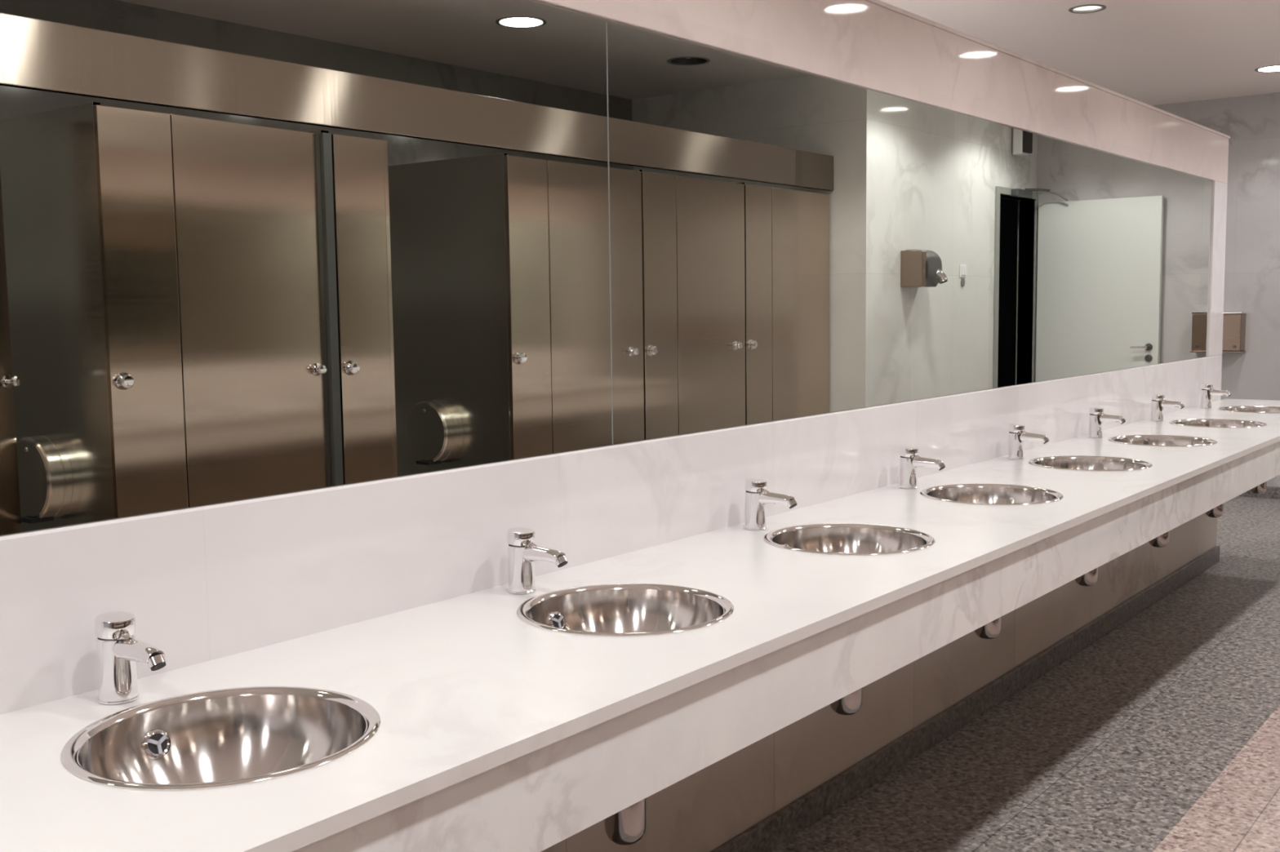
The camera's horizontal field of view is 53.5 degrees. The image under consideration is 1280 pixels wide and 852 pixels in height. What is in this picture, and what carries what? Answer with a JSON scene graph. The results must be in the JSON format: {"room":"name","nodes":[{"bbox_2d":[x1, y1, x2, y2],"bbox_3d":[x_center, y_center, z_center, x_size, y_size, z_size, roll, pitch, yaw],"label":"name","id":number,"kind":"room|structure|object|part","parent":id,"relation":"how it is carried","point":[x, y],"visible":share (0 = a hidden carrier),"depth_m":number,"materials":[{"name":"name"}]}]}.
{"room":"public restroom","nodes":[
{"label":"public restroom","id":0,"kind":"room"},
{"bbox_2d":[1,0,1211,536],"bbox_3d":[-0.160,0.026,2.738,0.238,2.187,10.000,3,7,38],"label":"wall","id":1,"kind":"structure","parent":0,"point":[537,0],"depth_m":2.54,"materials":[{"name":"stone"}]},
{"bbox_2d":[0,0,612,536],"bbox_3d":[-1.524,-0.200,0.768,0.002,0.874,4.750,3,7,38],"label":"wall mirror","id":2,"kind":"object","parent":1,"relation":"attached to","point":[249,249],"visible":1,"depth_m":2.00,"materials":[{"name":"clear mirror"}]},
{"bbox_2d":[0,355,1222,715],"bbox_3d":[-0.060,0.162,2.674,0.012,0.242,10.000,3,7,38],"label":"backsplash","id":3,"kind":"structure","parent":1,"relation":"attached to","point":[205,584],"depth_m":2.27,"materials":[{"name":"stone"}]},
{"bbox_2d":[0,399,1279,851],"bbox_3d":[0.225,0.366,2.536,0.626,0.160,10.100,3,7,38],"label":"countertop","id":4,"kind":"structure","parent":1,"relation":"attached to","point":[498,731],"depth_m":1.92,"materials":[{"name":"stone"}]},
{"bbox_2d":[94,611,166,704],"bbox_3d":[-0.678,0.316,1.702,0.137,0.116,0.052,3,7,38],"label":"tap","id":5,"kind":"object","parent":4,"relation":"on","point":[118,652],"visible":1,"depth_m":1.71,"materials":[{"name":"silver metal"}]},
{"bbox_3d":[-0.671,0.301,1.695,0.098,0.033,0.033,3,7,38],"label":"spout","id":6,"kind":"part","parent":5,"relation":"part of","materials":[{"name":"silver metal"}]},
{"bbox_2d":[61,686,380,791],"bbox_3d":[-0.516,0.458,1.595,0.377,0.157,0.377,3,7,38],"label":"sink","id":7,"kind":"object","parent":4,"relation":"in","point":[223,738],"visible":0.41,"depth_m":1.72,"materials":[{"name":"silver metal"}]},
{"bbox_2d":[142,729,170,759],"bbox_3d":[-0.643,0.424,1.691,0.019,0.037,0.038,3,7,38],"label":"grille","id":8,"kind":"object","parent":7,"relation":"attached to","point":[156,743],"depth_m":1.69,"materials":[{"name":"grey metal"}]},
{"bbox_2d":[506,527,568,594],"bbox_3d":[-0.187,0.251,2.330,0.137,0.116,0.052,3,7,38],"label":"tap","id":9,"kind":"object","parent":4,"relation":"on","point":[522,552],"visible":1,"depth_m":2.33,"materials":[{"name":"silver metal"}]},
{"bbox_3d":[-0.179,0.236,2.323,0.098,0.033,0.033,3,7,38],"label":"spout","id":10,"kind":"part","parent":9,"relation":"part of","materials":[{"name":"silver metal"}]},
{"bbox_2d":[516,583,733,636],"bbox_3d":[-0.024,0.392,2.223,0.377,0.157,0.377,3,7,38],"label":"sink","id":11,"kind":"object","parent":4,"relation":"in","point":[611,610],"visible":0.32,"depth_m":2.36,"materials":[{"name":"silver metal"}]},
{"bbox_2d":[549,612,564,628],"bbox_3d":[-0.151,0.358,2.319,0.019,0.037,0.038,3,7,38],"label":"grille","id":12,"kind":"object","parent":11,"relation":"attached to","point":[557,620],"depth_m":2.32,"materials":[{"name":"grey metal"}]},
{"bbox_2d":[604,798,645,845],"bbox_3d":[-0.136,0.607,2.320,0.349,0.246,0.074,3,7,38],"label":"trap","id":13,"kind":"object","parent":11,"relation":"attached to","point":[626,827],"visible":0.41,"depth_m":2.21,"materials":[{"name":"silver metal"}]},
{"bbox_2d":[744,478,796,530],"bbox_3d":[0.305,0.185,2.958,0.137,0.116,0.052,3,7,38],"label":"tap","id":14,"kind":"object","parent":4,"relation":"on","point":[757,497],"visible":1,"depth_m":2.96,"materials":[{"name":"silver metal"}]},
{"bbox_3d":[0.312,0.170,2.950,0.098,0.033,0.033,3,7,38],"label":"spout","id":15,"kind":"part","parent":14,"relation":"part of","materials":[{"name":"silver metal"}]},
{"bbox_2d":[764,523,934,555],"bbox_3d":[0.468,0.327,2.850,0.377,0.157,0.377,3,7,38],"label":"sink","id":16,"kind":"object","parent":4,"relation":"in","point":[830,539],"visible":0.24,"depth_m":2.99,"materials":[{"name":"silver metal"}]},
{"bbox_2d":[829,688,862,715],"bbox_3d":[0.354,0.521,2.944,0.349,0.246,0.074,3,7,38],"label":"trap","id":17,"kind":"object","parent":16,"relation":"attached to","point":[850,704],"visible":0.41,"depth_m":2.84,"materials":[{"name":"silver metal"}]},
{"bbox_2d":[898,446,945,488],"bbox_3d":[0.796,0.119,3.586,0.137,0.116,0.052,3,7,38],"label":"tap","id":18,"kind":"object","parent":4,"relation":"on","point":[909,460],"visible":1,"depth_m":3.59,"materials":[{"name":"silver metal"}]},
{"bbox_3d":[0.804,0.104,3.578,0.098,0.033,0.033,3,7,38],"label":"spout","id":19,"kind":"part","parent":18,"relation":"part of","materials":[{"name":"silver metal"}]},
{"bbox_2d":[920,484,1063,505],"bbox_3d":[0.959,0.261,3.478,0.377,0.157,0.377,3,7,38],"label":"sink","id":20,"kind":"object","parent":4,"relation":"in","point":[970,494],"visible":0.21,"depth_m":3.61,"materials":[{"name":"silver metal"}]},
{"bbox_2d":[974,617,1001,639],"bbox_3d":[0.846,0.456,3.572,0.349,0.246,0.074,3,7,38],"label":"trap","id":21,"kind":"object","parent":20,"relation":"attached to","point":[991,630],"visible":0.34,"depth_m":3.46,"materials":[{"name":"silver metal"}]},
{"bbox_3d":[0.959,0.263,3.478,0.345,0.144,0.345,3,7,38],"label":"bowl","id":22,"kind":"part","parent":20,"relation":"part of","materials":[{"name":"silver metal"}]},
{"bbox_2d":[1007,423,1048,459],"bbox_3d":[1.288,0.054,4.213,0.137,0.116,0.052,3,7,38],"label":"tap","id":23,"kind":"object","parent":4,"relation":"on","point":[1017,435],"visible":1,"depth_m":4.22,"materials":[{"name":"silver metal"}]},
{"bbox_3d":[1.296,0.039,4.206,0.098,0.033,0.033,3,7,38],"label":"spout","id":24,"kind":"part","parent":23,"relation":"part of","materials":[{"name":"silver metal"}]},
{"bbox_2d":[1028,455,1152,471],"bbox_3d":[1.451,0.195,4.106,0.389,0.157,0.389,3,7,38],"label":"sink","id":25,"kind":"object","parent":4,"relation":"in","point":[1078,463],"visible":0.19,"depth_m":4.24,"materials":[{"name":"silver metal"}]},
{"bbox_2d":[1075,567,1097,586],"bbox_3d":[1.337,0.390,4.199,0.349,0.246,0.074,3,7,38],"label":"trap","id":26,"kind":"object","parent":25,"relation":"attached to","point":[1090,579],"visible":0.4,"depth_m":4.09,"materials":[{"name":"silver metal"}]},
{"bbox_3d":[1.451,0.197,4.106,0.345,0.144,0.345,3,7,38],"label":"bowl","id":27,"kind":"part","parent":25,"relation":"part of","materials":[{"name":"silver metal"}]},
{"bbox_2d":[1088,407,1125,438],"bbox_3d":[1.780,-0.012,4.841,0.137,0.116,0.052,3,7,38],"label":"tap","id":28,"kind":"object","parent":4,"relation":"on","point":[1097,417],"visible":1,"depth_m":4.84,"materials":[{"name":"silver metal"}]},
{"bbox_3d":[1.787,-0.027,4.833,0.098,0.033,0.033,3,7,38],"label":"spout","id":29,"kind":"part","parent":28,"relation":"part of","materials":[{"name":"silver metal"}]},
{"bbox_2d":[1107,435,1217,446],"bbox_3d":[1.942,0.130,4.733,0.377,0.157,0.377,3,7,38],"label":"sink","id":30,"kind":"object","parent":4,"relation":"in","point":[1140,440],"visible":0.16,"depth_m":4.86,"materials":[{"name":"silver metal"}]},
{"bbox_2d":[1148,531,1168,547],"bbox_3d":[1.829,0.324,4.827,0.349,0.246,0.074,3,7,38],"label":"trap","id":31,"kind":"object","parent":30,"relation":"attached to","point":[1162,540],"visible":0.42,"depth_m":4.72,"materials":[{"name":"silver metal"}]},
{"bbox_3d":[1.942,0.131,4.734,0.345,0.144,0.345,3,7,38],"label":"bowl","id":32,"kind":"part","parent":30,"relation":"part of","materials":[{"name":"silver metal"}]},
{"bbox_2d":[1150,394,1184,421],"bbox_3d":[2.271,-0.078,5.469,0.137,0.116,0.052,3,7,38],"label":"tap","id":33,"kind":"object","parent":4,"relation":"on","point":[1158,402],"visible":1,"depth_m":5.47,"materials":[{"name":"silver metal"}]},
{"bbox_3d":[2.279,-0.093,5.461,0.098,0.033,0.033,3,7,38],"label":"spout","id":34,"kind":"part","parent":33,"relation":"part of","materials":[{"name":"silver metal"}]},
{"bbox_2d":[1200,383,1231,408],"bbox_3d":[2.763,-0.143,6.096,0.137,0.116,0.052,3,7,38],"label":"tap","id":35,"kind":"object","parent":4,"relation":"on","point":[1207,391],"visible":1,"depth_m":6.10,"materials":[{"name":"silver metal"}]},
{"bbox_3d":[2.770,-0.158,6.089,0.098,0.033,0.033,3,7,38],"label":"spout","id":36,"kind":"part","parent":35,"relation":"part of","materials":[{"name":"silver metal"}]},
{"bbox_2d":[1168,418,1267,427],"bbox_3d":[2.434,0.064,5.361,0.389,0.157,0.389,3,7,38],"label":"sink","id":37,"kind":"object","parent":4,"relation":"in","point":[1204,423],"visible":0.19,"depth_m":5.49,"materials":[{"name":"silver metal"}]},
{"bbox_2d":[1204,503,1223,518],"bbox_3d":[2.321,0.259,5.455,0.349,0.246,0.074,3,7,38],"label":"trap","id":38,"kind":"object","parent":37,"relation":"attached to","point":[1217,512],"visible":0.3,"depth_m":5.35,"materials":[{"name":"silver metal"}]},
{"bbox_3d":[2.434,0.066,5.361,0.345,0.144,0.345,3,7,38],"label":"bowl","id":39,"kind":"part","parent":37,"relation":"part of","materials":[{"name":"silver metal"}]},
{"bbox_2d":[1217,405,1279,413],"bbox_3d":[2.926,-0.002,5.989,0.377,0.157,0.377,3,7,38],"label":"sink","id":40,"kind":"object","parent":4,"relation":"in","point":[1245,409],"visible":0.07,"depth_m":6.13,"materials":[{"name":"silver metal"}]},
{"bbox_3d":[2.926,0.000,5.989,0.345,0.144,0.345,3,7,38],"label":"bowl","id":41,"kind":"part","parent":40,"relation":"part of","materials":[{"name":"silver metal"}]},
{"bbox_2d":[1249,481,1266,494],"bbox_3d":[2.812,0.193,6.083,0.349,0.246,0.074,3,7,38],"label":"trap","id":42,"kind":"object","parent":40,"relation":"attached to","point":[1260,489],"visible":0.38,"depth_m":5.98,"materials":[{"name":"silver metal"}]},
{"bbox_2d":[541,513,1217,851],"bbox_3d":[-0.053,0.708,2.725,0.012,0.830,10.000,3,7,38],"label":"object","id":43,"kind":"structure","parent":1,"relation":"attached to","point":[702,811],"depth_m":3.65,"materials":[{"name":"stone"}]},
{"bbox_2d":[537,0,1228,183],"bbox_3d":[-0.074,-0.943,2.569,0.012,0.228,10.000,3,7,38],"label":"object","id":44,"kind":"structure","parent":1,"relation":"attached to","point":[864,43],"depth_m":3.70,"materials":[{"name":"stone"}]},
{"bbox_2d":[605,18,1213,444],"bbox_3d":[1.395,-0.590,4.495,0.002,0.874,4.746,3,7,38],"label":"wall mirror","id":45,"kind":"object","parent":1,"relation":"attached to","point":[785,242],"visible":1,"depth_m":3.44,"materials":[{"name":"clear mirror"}]},
{"bbox_2d":[710,546,1219,851],"bbox_3d":[-0.036,1.081,2.752,0.018,0.082,10.000,3,7,38],"label":"baseboard","id":46,"kind":"structure","parent":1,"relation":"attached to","point":[775,829],"depth_m":3.97,"materials":[{"name":"stone"}]},
{"bbox_2d":[866,0,1230,138],"bbox_3d":[-0.168,-1.068,2.632,0.262,0.012,10.004,3,7,38],"label":"trim","id":47,"kind":"structure","parent":1,"relation":"on","point":[878,2],"depth_m":4.30,"materials":[{"name":"stone"}]},
{"bbox_2d":[1208,180,1227,356],"bbox_3d":[2.931,-0.795,6.449,0.012,0.875,0.243,3,7,38],"label":"trim","id":48,"kind":"structure","parent":1,"relation":"attached to","point":[1216,279],"depth_m":6.43,"materials":[{"name":"stone"}]},
{"bbox_2d":[769,496,1279,851],"bbox_3d":[1.559,1.122,3.068,6.950,0.100,12.650,3,7,38],"label":"floor","id":49,"kind":"structure","parent":0,"point":[1162,734],"depth_m":3.89,"materials":[{"name":"stone"}]},
{"bbox_2d":[880,0,1279,105],"bbox_3d":[1.523,-1.661,2.805,6.950,0.001,12.650,3,7,38],"label":"ceiling","id":50,"kind":"structure","parent":0,"point":[1151,52],"depth_m":6.68,"materials":[{"name":"white paint"}]},
{"bbox_2d":[1068,4,1106,13],"bbox_3d":[2.109,-2.025,5.990,0.168,0.118,0.168,3,7,38],"label":"recessed light","id":51,"kind":"object","parent":50,"relation":"in","point":[1088,8],"visible":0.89,"depth_m":6.01,"materials":[{"name":"grey"}]},
{"bbox_2d":[1074,5,1101,10],"bbox_3d":[2.110,-1.978,5.994,0.131,0.006,0.131,3,7,38],"label":"diffuser","id":52,"kind":"object","parent":51,"relation":"attached to","point":[1077,7],"depth_m":6.01,"materials":[{"name":"white plastic"}]},
{"bbox_2d":[1254,64,1279,72],"bbox_3d":[3.814,-2.200,7.613,0.234,0.118,0.234,3,7,38],"label":"recessed light","id":53,"kind":"object","parent":50,"relation":"in","point":[1269,68],"visible":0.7,"depth_m":7.67,"materials":[{"name":"grey"}]},
{"bbox_2d":[1259,66,1279,70],"bbox_3d":[3.815,-2.153,7.617,0.197,0.006,0.197,3,7,38],"label":"diffuser","id":54,"kind":"object","parent":53,"relation":"attached to","point":[1266,68],"depth_m":7.64,"materials":[{"name":"white plastic"}]},
{"bbox_2d":[1151,92,1279,487],"bbox_3d":[4.393,-0.871,8.637,4.205,2.746,0.100,3,7,38],"label":"wall","id":55,"kind":"structure","parent":0,"point":[1251,122],"depth_m":8.70,"materials":[{"name":"stone"}]},
{"bbox_2d":[1222,311,1246,353],"bbox_3d":[3.967,-0.654,8.841,0.437,0.280,0.140,3,7,38],"label":"paper towel dispenser","id":56,"kind":"object","parent":55,"relation":"attached to","point":[1233,322],"visible":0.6,"depth_m":8.70,"materials":[{"name":"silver metal"}]},
{"bbox_2d":[1222,351,1245,353],"bbox_3d":[3.969,-0.520,8.853,0.437,0.012,0.140,3,7,38],"label":"tray","id":57,"kind":"object","parent":56,"relation":"on","point":[1239,352],"depth_m":8.70,"materials":[{"name":"silver metal"}]},
{"bbox_3d":[3.966,-0.787,8.829,0.433,0.012,0.136,3,7,38],"label":"lid","id":58,"kind":"part","parent":56,"relation":"part of","materials":[{"name":"silver metal"}]},
{"bbox_2d":[1238,486,1279,499],"bbox_3d":[4.365,0.460,8.723,4.185,0.082,0.018,3,7,38],"label":"baseboard","id":59,"kind":"structure","parent":55,"relation":"attached to","point":[1272,492],"depth_m":8.74,"materials":[{"name":"stone"}]}
]}

